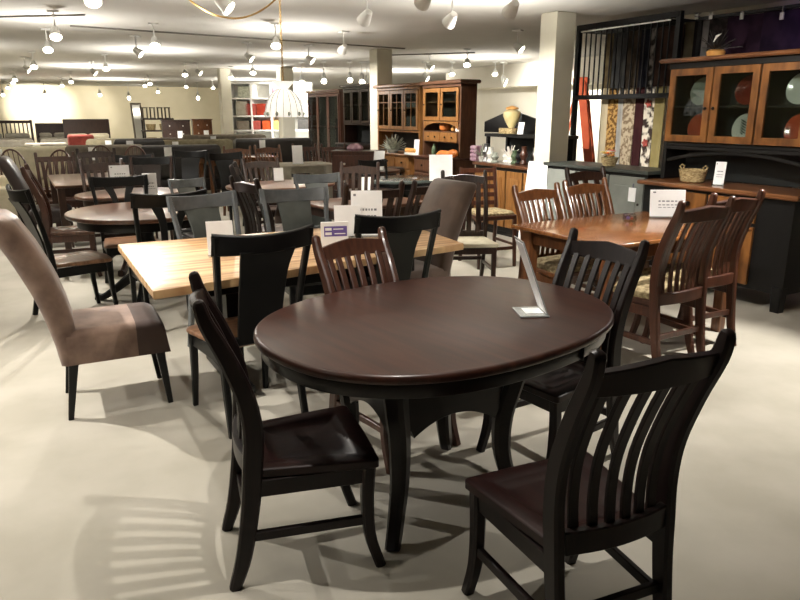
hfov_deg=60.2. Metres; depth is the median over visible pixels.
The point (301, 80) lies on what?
track spotlight
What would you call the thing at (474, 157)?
napkin stack
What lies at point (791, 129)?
plate
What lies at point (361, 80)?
track spotlight
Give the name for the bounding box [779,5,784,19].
tag
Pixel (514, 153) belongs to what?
ornament
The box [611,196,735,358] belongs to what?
chair
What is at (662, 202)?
sign card
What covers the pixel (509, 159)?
ornament
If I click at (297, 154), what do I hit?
sign card
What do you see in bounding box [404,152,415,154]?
tray
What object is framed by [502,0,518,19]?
track spotlight
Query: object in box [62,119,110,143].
bed
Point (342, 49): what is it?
track spotlight
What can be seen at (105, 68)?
track spotlight
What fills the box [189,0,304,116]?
pendant lamp
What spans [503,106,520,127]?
vase
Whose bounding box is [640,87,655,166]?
rug
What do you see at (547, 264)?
seat cushion
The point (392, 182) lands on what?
table
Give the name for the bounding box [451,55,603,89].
trim
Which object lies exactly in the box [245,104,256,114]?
textile
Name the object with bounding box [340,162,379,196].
chair
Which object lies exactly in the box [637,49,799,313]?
china hutch
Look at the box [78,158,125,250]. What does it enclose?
chair
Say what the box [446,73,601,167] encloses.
wall
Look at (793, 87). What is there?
plate
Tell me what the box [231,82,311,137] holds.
shelving
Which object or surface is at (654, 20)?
rack
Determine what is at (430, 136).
drawers
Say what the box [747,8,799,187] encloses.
rug
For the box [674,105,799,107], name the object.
shelf
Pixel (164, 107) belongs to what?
lantern
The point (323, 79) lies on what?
track spotlight
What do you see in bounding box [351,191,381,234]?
sign card
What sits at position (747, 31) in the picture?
rug
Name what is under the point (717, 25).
rug
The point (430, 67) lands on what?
track spotlight
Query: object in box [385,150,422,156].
countertop
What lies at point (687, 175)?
wicker basket
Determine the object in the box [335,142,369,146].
countertop
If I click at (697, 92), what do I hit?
plate
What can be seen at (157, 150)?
sofa
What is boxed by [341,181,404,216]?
chair
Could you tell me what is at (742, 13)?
tag
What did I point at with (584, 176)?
chair
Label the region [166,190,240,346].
chair
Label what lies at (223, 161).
chair
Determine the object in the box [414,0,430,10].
track spotlight
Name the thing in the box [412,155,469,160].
countertop
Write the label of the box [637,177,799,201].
countertop
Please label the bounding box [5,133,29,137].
pillow
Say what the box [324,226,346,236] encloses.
print
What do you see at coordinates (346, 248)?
chair
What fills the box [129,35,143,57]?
track spotlight
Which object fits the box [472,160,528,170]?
countertop
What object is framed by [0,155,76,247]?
chair
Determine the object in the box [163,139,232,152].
sofa
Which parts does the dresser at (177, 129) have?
drawer, drawer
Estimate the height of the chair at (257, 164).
0.995 m
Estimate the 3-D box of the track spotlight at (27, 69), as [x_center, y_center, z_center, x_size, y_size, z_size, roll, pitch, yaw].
[-7.540,-4.740,13.927,0.167,0.312,0.132,-2,15,-6]
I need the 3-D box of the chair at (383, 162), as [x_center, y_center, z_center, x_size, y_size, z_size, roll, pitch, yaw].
[-0.213,-1.309,8.836,0.436,0.947,0.617,-10,18,-34]
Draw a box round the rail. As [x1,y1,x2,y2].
[695,3,799,56]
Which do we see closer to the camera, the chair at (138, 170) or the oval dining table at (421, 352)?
the oval dining table at (421, 352)
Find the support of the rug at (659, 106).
hanging from the rack
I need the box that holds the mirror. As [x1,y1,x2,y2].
[130,103,144,137]
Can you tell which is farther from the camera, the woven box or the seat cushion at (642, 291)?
the woven box
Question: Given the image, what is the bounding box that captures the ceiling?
[0,0,786,89]
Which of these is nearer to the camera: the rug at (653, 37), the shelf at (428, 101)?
the rug at (653, 37)
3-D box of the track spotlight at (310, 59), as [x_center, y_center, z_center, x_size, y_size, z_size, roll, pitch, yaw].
[-1.486,-4.053,11.408,0.167,0.312,0.132,4,16,14]
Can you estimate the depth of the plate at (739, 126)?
5.95 m
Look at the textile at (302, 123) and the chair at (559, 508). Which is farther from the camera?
the textile at (302, 123)
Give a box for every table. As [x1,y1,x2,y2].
[47,172,142,248]
[64,202,190,301]
[74,187,178,276]
[118,228,463,392]
[199,154,278,193]
[226,180,334,223]
[253,276,613,551]
[264,161,332,197]
[310,197,422,219]
[334,187,390,197]
[349,168,399,179]
[374,175,431,215]
[511,211,751,348]
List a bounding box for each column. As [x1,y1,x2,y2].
[217,68,233,133]
[276,67,295,137]
[369,49,391,149]
[534,11,575,220]
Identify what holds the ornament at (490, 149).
on the china hutch at (508, 174)
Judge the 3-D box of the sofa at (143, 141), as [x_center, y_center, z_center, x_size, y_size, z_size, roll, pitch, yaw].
[-5.341,-2.798,14.151,0.950,1.020,0.906,-7,17,-24]
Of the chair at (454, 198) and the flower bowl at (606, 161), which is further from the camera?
the flower bowl at (606, 161)
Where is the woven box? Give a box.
[499,128,517,133]
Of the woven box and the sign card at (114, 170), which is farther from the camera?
the woven box
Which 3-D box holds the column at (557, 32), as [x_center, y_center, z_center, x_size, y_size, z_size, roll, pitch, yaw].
[1.776,-1.959,8.065,0.270,2.600,0.270,-8,17,-28]
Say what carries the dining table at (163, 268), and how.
on the floor
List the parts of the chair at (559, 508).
leg, rail, seat, leg, leg post, rail, crest rail, leg post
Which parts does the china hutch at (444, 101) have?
drawer, door, panel, glass door, drawer, panel, drawer, crown, glass door, panel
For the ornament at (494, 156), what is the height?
0.128 m
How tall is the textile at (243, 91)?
0.299 m
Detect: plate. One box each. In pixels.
[687,113,701,134]
[690,77,705,104]
[731,113,747,136]
[735,75,752,104]
[783,114,799,138]
[786,73,799,103]
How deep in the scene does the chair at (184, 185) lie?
6.72 m
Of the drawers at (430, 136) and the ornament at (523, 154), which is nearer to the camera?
the ornament at (523, 154)
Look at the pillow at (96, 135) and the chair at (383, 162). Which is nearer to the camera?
the chair at (383, 162)
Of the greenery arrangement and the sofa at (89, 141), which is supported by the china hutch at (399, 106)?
the greenery arrangement
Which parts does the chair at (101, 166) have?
leg post, crest rail, leg post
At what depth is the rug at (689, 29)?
7.04 m
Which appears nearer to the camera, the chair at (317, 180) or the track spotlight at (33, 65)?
the chair at (317, 180)
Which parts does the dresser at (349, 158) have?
drawer, drawer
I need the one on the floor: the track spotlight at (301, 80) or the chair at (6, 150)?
the chair at (6, 150)
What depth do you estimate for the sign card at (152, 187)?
6.46 m
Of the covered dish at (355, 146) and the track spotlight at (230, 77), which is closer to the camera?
the covered dish at (355, 146)
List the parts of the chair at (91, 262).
crest rail, leg post, leg post, rail, seat, leg, leg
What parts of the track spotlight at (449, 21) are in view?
lamp shade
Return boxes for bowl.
[601,150,618,165]
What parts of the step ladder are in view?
rail, rail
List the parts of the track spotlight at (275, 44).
bulb, lamp shade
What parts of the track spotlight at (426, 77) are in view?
lamp shade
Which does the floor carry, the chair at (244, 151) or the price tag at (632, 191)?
the chair at (244, 151)
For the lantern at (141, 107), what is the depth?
21.05 m
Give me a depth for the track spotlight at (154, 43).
8.61 m
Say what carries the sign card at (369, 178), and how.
on the coffee table at (356, 189)
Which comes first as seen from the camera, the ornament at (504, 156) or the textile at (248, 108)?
the ornament at (504, 156)
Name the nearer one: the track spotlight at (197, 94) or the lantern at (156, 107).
the lantern at (156, 107)
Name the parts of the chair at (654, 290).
seat, rail, leg, leg post, rail, rail, crest rail, leg post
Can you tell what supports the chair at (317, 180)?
on the floor
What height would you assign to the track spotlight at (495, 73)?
0.316 m
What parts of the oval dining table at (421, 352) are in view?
leg, leg, leg, leg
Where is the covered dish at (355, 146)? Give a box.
[347,143,362,150]
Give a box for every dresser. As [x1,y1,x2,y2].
[160,120,190,139]
[190,119,212,134]
[330,149,384,197]
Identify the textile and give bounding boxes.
[236,101,248,114]
[236,121,250,129]
[238,86,249,97]
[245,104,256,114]
[253,121,261,129]
[256,104,265,114]
[262,121,270,129]
[273,121,278,129]
[298,119,307,129]
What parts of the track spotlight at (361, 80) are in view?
lamp shade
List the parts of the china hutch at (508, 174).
raised panel, door, shelf post, raised panel, door, shelf post, raised panel, door, door, panel, shelf post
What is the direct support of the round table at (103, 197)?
on the floor
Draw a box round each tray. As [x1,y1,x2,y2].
[404,148,415,154]
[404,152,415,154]
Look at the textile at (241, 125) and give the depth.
18.91 m
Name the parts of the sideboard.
raised panel, door, raised panel, door, raised panel, door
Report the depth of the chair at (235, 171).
6.67 m
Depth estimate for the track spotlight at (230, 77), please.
16.77 m
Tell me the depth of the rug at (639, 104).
7.74 m
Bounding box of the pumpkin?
[439,123,450,130]
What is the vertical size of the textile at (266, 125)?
0.239 m
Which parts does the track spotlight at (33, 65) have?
lamp shade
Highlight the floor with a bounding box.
[0,177,799,599]
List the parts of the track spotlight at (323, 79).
lamp shade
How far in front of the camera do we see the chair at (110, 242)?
6.28 m
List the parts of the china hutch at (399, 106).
glass door, panel, drawer, crown, glass door, drawer, door, panel, glass door, panel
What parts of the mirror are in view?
rail, glass, rail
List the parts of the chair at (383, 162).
crest rail, leg post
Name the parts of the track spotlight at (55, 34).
lamp shade, bulb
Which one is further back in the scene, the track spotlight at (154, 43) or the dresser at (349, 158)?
the dresser at (349, 158)
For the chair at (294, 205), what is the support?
on the floor
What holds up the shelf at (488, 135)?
attached to the china hutch at (508, 174)
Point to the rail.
(700, 20)
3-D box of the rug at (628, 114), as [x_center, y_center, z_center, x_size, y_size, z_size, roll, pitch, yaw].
[2.594,-1.938,7.873,0.043,2.060,0.164,-8,17,-28]
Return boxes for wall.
[0,84,319,142]
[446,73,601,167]
[614,0,799,188]
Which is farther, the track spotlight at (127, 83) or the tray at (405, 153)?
the track spotlight at (127, 83)
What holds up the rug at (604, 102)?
hanging from the rack
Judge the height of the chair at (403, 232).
1.018 m
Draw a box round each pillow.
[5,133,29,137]
[39,133,51,136]
[54,132,63,136]
[90,133,108,137]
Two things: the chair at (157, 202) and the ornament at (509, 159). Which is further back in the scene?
the ornament at (509, 159)
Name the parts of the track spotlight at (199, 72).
lamp shade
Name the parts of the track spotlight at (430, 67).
lamp shade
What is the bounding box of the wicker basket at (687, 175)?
[679,163,708,182]
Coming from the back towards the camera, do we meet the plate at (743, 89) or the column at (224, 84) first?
the column at (224, 84)
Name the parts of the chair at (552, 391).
leg, rail, leg, seat, leg post, rail, rail, crest rail, leg post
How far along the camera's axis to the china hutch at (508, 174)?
8.75 m
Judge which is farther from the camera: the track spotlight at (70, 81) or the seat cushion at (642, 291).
the track spotlight at (70, 81)
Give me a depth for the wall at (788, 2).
7.46 m
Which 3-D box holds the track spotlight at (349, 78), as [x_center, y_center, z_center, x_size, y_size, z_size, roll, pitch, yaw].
[-1.104,-5.012,15.195,0.132,0.453,0.164,-1,15,-4]
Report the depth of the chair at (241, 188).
5.76 m
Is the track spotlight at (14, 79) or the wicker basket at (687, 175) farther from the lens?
the track spotlight at (14, 79)
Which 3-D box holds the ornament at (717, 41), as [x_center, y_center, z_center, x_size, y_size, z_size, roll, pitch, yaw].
[2.759,-2.223,5.967,0.225,0.230,0.339,-8,17,-28]
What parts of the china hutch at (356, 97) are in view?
glass door, panel, crown, glass door, panel, glass door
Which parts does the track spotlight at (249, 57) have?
lamp shade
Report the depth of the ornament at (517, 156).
8.60 m
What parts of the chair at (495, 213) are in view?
leg post, leg, seat, leg post, leg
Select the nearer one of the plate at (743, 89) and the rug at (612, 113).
the plate at (743, 89)
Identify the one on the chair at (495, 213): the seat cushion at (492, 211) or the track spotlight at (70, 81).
the seat cushion at (492, 211)
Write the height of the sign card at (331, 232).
0.150 m
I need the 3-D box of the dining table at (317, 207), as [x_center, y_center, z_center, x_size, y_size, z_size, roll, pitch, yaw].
[-0.326,-0.520,6.283,0.950,0.760,0.720,-11,19,-35]
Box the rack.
[570,10,695,135]
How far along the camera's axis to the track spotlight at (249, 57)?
10.95 m
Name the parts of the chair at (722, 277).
leg, leg, leg post, rail, rail, crest rail, leg post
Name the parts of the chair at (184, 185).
leg post, rail, crest rail, seat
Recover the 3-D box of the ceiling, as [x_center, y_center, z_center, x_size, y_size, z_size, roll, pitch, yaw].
[-3.531,-4.924,13.812,22.000,0.100,37.000,-8,17,-28]
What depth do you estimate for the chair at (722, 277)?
4.50 m
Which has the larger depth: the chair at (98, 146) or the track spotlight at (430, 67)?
the track spotlight at (430, 67)
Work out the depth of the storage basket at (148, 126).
21.14 m
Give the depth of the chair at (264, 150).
11.14 m
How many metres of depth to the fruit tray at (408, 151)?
10.75 m
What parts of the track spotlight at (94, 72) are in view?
lamp shade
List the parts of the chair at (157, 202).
leg, rail, leg post, crest rail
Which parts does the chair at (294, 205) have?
leg post, leg, crest rail, seat, rail, leg post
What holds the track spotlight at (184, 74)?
hanging from the ceiling
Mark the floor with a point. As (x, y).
(125, 498)
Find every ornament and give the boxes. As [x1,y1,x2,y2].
[472,144,483,160]
[482,143,488,161]
[486,147,493,161]
[491,152,498,162]
[500,145,518,162]
[502,151,508,162]
[511,150,517,163]
[515,151,520,163]
[519,146,527,164]
[699,29,741,55]
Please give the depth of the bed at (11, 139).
25.01 m
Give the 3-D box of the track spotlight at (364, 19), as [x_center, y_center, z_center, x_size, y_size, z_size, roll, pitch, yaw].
[-0.316,-2.676,6.346,0.132,0.309,0.166,-9,18,-30]
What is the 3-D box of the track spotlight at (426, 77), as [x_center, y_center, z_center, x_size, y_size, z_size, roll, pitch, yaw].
[0.574,-5.017,15.207,0.167,0.448,0.132,6,17,22]
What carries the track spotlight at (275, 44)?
hanging from the ceiling
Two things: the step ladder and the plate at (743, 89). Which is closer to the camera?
the plate at (743, 89)
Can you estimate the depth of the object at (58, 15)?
7.88 m
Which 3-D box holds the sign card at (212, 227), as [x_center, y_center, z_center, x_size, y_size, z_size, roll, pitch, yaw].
[-0.991,-0.339,3.821,0.153,0.185,0.108,-6,16,-20]
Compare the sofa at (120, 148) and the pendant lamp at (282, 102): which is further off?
the sofa at (120, 148)
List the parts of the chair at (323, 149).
leg post, crest rail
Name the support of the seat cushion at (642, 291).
on the chair at (654, 290)
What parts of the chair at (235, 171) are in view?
leg post, leg post, seat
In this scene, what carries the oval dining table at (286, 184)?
on the floor
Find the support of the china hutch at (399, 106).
on the floor
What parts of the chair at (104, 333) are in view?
backrest, leg, leg, seat, seat, leg, leg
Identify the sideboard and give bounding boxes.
[543,161,660,220]
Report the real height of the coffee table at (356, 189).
0.680 m
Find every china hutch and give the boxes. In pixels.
[304,89,343,162]
[335,83,369,149]
[373,82,422,174]
[412,79,480,220]
[472,113,578,236]
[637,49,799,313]
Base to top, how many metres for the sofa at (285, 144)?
0.980 m
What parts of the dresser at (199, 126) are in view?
drawer, drawer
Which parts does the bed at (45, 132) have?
mattress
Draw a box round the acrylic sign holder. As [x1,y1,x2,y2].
[512,236,549,317]
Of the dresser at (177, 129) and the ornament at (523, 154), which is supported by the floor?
the dresser at (177, 129)
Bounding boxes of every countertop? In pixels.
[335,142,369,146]
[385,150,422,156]
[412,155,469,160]
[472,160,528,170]
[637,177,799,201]
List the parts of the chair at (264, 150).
leg post, crest rail, leg post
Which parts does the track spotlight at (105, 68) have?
lamp shade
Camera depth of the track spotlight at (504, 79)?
15.21 m
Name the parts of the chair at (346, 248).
leg post, crest rail, leg, leg post, leg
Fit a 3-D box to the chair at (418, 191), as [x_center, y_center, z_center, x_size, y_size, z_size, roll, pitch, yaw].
[0.114,-0.558,5.957,0.470,1.015,0.580,-11,19,-35]
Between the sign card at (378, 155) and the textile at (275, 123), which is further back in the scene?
the textile at (275, 123)
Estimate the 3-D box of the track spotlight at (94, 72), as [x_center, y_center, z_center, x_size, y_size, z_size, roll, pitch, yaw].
[-6.675,-5.039,15.027,0.167,0.312,0.132,0,15,-2]
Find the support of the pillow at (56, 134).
on the bed at (45, 132)
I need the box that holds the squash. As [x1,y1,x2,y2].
[436,149,457,157]
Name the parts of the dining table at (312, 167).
leg, leg, leg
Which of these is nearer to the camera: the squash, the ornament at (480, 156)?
the ornament at (480, 156)
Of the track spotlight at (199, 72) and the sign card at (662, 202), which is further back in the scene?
the track spotlight at (199, 72)
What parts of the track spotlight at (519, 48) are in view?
lamp shade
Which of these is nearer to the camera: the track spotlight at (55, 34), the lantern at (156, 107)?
the track spotlight at (55, 34)
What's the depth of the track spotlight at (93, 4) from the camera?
5.18 m
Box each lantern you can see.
[141,107,147,117]
[149,107,155,117]
[156,107,162,117]
[164,107,169,117]
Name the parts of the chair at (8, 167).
backrest, seat, seat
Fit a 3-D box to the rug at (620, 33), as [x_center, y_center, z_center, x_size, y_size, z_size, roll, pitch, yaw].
[2.459,-2.676,7.711,0.029,0.590,0.204,-11,19,-36]
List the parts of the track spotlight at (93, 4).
bulb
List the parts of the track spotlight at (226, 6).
bulb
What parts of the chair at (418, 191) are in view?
leg post, crest rail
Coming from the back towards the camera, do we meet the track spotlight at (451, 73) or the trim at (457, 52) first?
the track spotlight at (451, 73)
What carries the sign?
on the floor
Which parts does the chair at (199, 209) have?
leg post, crest rail, leg post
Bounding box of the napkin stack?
[470,145,483,160]
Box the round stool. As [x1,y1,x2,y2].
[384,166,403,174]
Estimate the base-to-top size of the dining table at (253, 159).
0.760 m
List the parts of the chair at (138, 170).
crest rail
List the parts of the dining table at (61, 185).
leg, leg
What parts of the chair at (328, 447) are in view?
crest rail, leg post, leg post, rail, rail, seat, leg, leg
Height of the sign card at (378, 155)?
0.251 m
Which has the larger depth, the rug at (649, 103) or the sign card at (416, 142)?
the sign card at (416, 142)
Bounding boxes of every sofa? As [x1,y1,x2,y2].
[0,146,67,187]
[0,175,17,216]
[65,144,142,173]
[86,138,137,144]
[140,144,220,192]
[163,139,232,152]
[182,134,265,141]
[233,137,311,178]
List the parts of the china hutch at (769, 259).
panel, raised panel, drawer, glass door, raised panel, crown, drawer, niche rail, arched rail, glass door, panel, door, glass door, leg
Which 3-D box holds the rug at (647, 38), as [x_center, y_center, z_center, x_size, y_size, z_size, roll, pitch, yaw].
[2.630,-2.595,7.413,0.028,0.590,0.123,-14,21,-41]
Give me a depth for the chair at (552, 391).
3.03 m
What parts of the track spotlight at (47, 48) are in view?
bulb, lamp shade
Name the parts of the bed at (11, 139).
headboard rail, mattress, headboard post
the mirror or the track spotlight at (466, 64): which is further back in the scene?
the mirror
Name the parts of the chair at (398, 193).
leg post, crest rail, leg post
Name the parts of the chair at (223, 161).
leg post, crest rail, leg, leg post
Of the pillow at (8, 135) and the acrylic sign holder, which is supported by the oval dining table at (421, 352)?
the acrylic sign holder
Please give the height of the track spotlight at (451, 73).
0.316 m
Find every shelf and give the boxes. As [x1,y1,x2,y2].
[140,118,173,137]
[382,107,415,108]
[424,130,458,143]
[428,101,455,102]
[485,133,578,138]
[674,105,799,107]
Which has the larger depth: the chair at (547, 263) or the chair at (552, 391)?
the chair at (547, 263)
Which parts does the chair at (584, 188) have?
leg post, crest rail, leg post, leg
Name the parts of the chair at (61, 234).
leg post, leg post, rail, seat, leg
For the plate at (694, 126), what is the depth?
6.34 m
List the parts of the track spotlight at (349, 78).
lamp shade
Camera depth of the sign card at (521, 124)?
8.54 m
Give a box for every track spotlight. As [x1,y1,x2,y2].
[11,69,17,81]
[20,57,30,72]
[28,51,37,69]
[40,28,53,53]
[47,10,62,41]
[68,72,73,83]
[83,0,102,8]
[88,61,97,75]
[101,54,109,71]
[126,82,130,100]
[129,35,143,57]
[148,22,160,49]
[181,62,187,76]
[193,61,202,75]
[195,82,199,100]
[214,0,234,15]
[228,66,233,79]
[242,42,254,62]
[250,60,255,74]
[270,23,280,49]
[299,61,304,86]
[304,44,314,64]
[321,61,326,83]
[337,31,349,54]
[347,61,352,82]
[357,0,371,26]
[359,61,364,83]
[364,61,368,82]
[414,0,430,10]
[422,61,429,81]
[426,54,434,70]
[442,0,456,28]
[449,61,454,76]
[463,49,470,67]
[492,61,497,76]
[500,61,507,86]
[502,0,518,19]
[512,29,524,53]
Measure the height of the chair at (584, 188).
1.010 m
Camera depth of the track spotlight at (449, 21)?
6.48 m
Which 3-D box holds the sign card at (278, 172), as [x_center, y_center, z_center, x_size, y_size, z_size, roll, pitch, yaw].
[-1.396,-1.444,7.949,0.118,0.147,0.093,-4,16,-14]
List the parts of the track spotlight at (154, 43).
bulb, lamp shade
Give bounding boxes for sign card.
[109,165,129,176]
[142,173,157,193]
[205,220,232,254]
[273,168,283,180]
[292,145,302,163]
[321,221,347,246]
[334,205,360,235]
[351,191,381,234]
[361,177,370,189]
[374,151,384,169]
[414,140,419,154]
[429,155,452,180]
[517,122,524,133]
[649,190,685,215]
[713,162,726,184]
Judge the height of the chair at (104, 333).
1.054 m
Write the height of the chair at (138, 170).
1.018 m
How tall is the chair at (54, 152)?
0.996 m
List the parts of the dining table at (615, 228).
leg, leg, leg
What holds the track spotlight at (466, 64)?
hanging from the ceiling
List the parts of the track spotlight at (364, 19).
lamp shade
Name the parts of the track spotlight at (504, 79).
lamp shade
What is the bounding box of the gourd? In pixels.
[431,143,436,154]
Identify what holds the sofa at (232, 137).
on the floor
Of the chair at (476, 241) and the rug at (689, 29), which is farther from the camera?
the rug at (689, 29)
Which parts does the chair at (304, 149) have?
crest rail, leg post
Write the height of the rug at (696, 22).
2.010 m
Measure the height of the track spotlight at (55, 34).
0.316 m
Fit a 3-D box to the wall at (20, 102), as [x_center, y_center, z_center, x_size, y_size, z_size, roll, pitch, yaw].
[-12.524,-7.887,29.821,22.000,2.600,0.100,-8,17,-28]
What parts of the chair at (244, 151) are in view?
leg, crest rail, leg post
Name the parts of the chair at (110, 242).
leg post, leg, rail, crest rail, rail, seat, leg post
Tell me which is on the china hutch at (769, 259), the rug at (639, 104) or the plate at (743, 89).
the plate at (743, 89)
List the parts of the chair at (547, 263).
leg post, crest rail, rail, leg post, seat, rail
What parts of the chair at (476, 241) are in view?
leg post, crest rail, rail, rail, seat, leg post, leg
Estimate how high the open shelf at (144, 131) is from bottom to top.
1.350 m
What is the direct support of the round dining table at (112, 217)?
on the floor
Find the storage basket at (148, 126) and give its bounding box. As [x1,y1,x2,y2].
[146,124,155,129]
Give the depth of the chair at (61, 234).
6.49 m
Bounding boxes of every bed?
[0,120,34,146]
[35,123,66,142]
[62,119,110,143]
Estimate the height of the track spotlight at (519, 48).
0.312 m
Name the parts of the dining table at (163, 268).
trestle post, trestle post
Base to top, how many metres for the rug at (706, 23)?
2.010 m
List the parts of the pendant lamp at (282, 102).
swag cord, chain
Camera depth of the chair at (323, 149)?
11.62 m
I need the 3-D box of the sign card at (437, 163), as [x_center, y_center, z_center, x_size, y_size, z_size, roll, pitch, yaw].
[0.474,-1.518,7.939,0.278,0.296,0.114,-1,15,-5]
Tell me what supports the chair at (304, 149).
on the floor
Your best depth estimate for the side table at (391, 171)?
9.36 m
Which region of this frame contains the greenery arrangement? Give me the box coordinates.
[380,134,405,152]
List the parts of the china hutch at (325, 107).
glass door, panel, glass door, crown, panel, glass door, panel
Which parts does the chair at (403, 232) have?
leg post, crest rail, leg post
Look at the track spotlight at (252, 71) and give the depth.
14.61 m
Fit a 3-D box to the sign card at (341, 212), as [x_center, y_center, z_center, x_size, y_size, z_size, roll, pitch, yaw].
[-0.330,-0.498,4.384,0.178,0.196,0.103,-2,15,-9]
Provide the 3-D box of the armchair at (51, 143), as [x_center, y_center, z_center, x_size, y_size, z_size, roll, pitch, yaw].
[-7.088,-2.705,13.940,0.800,0.950,0.906,-7,17,-24]
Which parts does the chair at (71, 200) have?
leg post, crest rail, seat, rail, leg post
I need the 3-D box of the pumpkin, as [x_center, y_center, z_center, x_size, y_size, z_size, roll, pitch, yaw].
[0.661,-2.561,10.125,0.173,0.160,0.168,-8,17,-28]
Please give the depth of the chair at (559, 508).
1.81 m
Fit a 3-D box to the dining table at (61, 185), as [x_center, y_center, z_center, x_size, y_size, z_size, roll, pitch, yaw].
[-3.666,-1.106,8.435,1.000,0.760,1.600,-8,17,-28]
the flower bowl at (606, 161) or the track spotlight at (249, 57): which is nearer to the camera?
the flower bowl at (606, 161)
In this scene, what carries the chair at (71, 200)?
on the floor
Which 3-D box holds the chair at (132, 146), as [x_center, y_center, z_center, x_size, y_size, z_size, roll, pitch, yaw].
[-4.360,-2.049,11.457,0.452,0.996,0.579,-6,16,-20]
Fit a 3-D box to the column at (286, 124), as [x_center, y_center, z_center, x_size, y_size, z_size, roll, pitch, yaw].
[-2.863,-4.510,17.427,0.320,2.600,0.320,-8,17,-28]
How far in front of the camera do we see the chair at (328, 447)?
2.29 m
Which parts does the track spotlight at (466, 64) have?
lamp shade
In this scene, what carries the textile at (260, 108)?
on the shelving at (260, 92)
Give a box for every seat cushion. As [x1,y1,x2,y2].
[472,207,513,215]
[537,254,594,272]
[613,274,684,298]
[642,262,716,280]
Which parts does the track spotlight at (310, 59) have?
lamp shade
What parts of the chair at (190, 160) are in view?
leg post, crest rail, leg post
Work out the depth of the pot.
5.94 m
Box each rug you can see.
[597,89,608,162]
[603,33,613,88]
[605,88,617,156]
[610,32,626,87]
[615,88,623,163]
[619,87,636,164]
[624,30,641,87]
[631,87,644,165]
[637,29,649,86]
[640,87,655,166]
[647,28,655,86]
[649,86,666,167]
[653,24,685,86]
[682,22,694,57]
[692,21,697,56]
[700,20,709,55]
[705,17,727,179]
[725,13,763,182]
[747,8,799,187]
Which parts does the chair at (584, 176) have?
leg post, crest rail, leg post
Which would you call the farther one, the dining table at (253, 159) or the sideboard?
the dining table at (253, 159)
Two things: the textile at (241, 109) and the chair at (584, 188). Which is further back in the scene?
the textile at (241, 109)
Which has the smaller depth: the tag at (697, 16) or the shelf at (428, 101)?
the tag at (697, 16)
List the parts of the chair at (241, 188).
leg post, crest rail, leg post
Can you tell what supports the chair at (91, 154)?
on the floor
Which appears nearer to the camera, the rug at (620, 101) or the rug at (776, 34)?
the rug at (776, 34)
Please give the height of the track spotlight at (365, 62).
0.602 m
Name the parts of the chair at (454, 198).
seat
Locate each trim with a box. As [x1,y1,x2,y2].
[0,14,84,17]
[70,25,404,48]
[392,52,474,55]
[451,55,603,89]
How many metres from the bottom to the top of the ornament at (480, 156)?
0.225 m
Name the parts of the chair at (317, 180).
leg post, crest rail, leg post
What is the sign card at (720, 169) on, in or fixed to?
on the china hutch at (769, 259)
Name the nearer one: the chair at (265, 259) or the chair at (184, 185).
the chair at (265, 259)
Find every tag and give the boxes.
[628,184,635,201]
[695,12,700,18]
[739,11,743,19]
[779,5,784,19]
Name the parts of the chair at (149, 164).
leg post, crest rail, leg post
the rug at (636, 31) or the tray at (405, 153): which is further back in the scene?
the tray at (405, 153)
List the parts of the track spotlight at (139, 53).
lamp shade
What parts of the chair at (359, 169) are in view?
leg post, crest rail, leg post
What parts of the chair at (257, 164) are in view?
leg post, crest rail, seat, leg post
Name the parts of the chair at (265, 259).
leg, rail, seat, leg post, rail, crest rail, leg, leg post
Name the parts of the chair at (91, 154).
leg post, crest rail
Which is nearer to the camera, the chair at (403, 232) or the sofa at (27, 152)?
the chair at (403, 232)
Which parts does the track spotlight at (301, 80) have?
lamp shade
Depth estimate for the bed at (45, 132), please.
25.94 m
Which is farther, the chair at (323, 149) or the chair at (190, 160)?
the chair at (323, 149)
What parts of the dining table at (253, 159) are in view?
leg, leg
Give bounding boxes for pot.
[706,49,725,55]
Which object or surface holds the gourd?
on the china hutch at (444, 101)
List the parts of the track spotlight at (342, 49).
lamp shade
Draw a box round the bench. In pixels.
[67,134,93,144]
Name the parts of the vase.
lid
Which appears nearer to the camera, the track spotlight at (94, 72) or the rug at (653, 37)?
the rug at (653, 37)
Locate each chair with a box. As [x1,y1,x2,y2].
[0,149,36,218]
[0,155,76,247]
[0,209,172,420]
[6,184,118,314]
[20,163,102,276]
[34,151,83,207]
[36,149,76,208]
[75,147,115,173]
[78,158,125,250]
[88,174,159,282]
[90,145,110,172]
[111,154,158,238]
[123,145,145,164]
[127,189,206,310]
[129,156,173,239]
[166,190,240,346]
[168,177,205,238]
[172,150,207,190]
[186,223,313,438]
[189,271,385,591]
[206,151,261,233]
[223,146,251,215]
[229,161,282,232]
[229,175,275,233]
[241,157,279,223]
[254,145,282,180]
[259,186,343,304]
[292,143,318,174]
[293,172,340,228]
[312,226,460,474]
[320,143,345,162]
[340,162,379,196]
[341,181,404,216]
[354,209,440,286]
[358,159,387,176]
[404,177,453,215]
[410,178,476,278]
[441,170,498,276]
[458,166,516,269]
[461,328,736,599]
[476,227,649,458]
[512,182,598,295]
[562,177,651,290]
[565,166,607,286]
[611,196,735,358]
[629,189,765,352]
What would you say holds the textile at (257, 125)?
on the shelving at (260, 92)
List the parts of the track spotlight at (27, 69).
lamp shade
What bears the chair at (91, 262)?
on the floor
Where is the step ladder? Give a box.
[569,77,594,161]

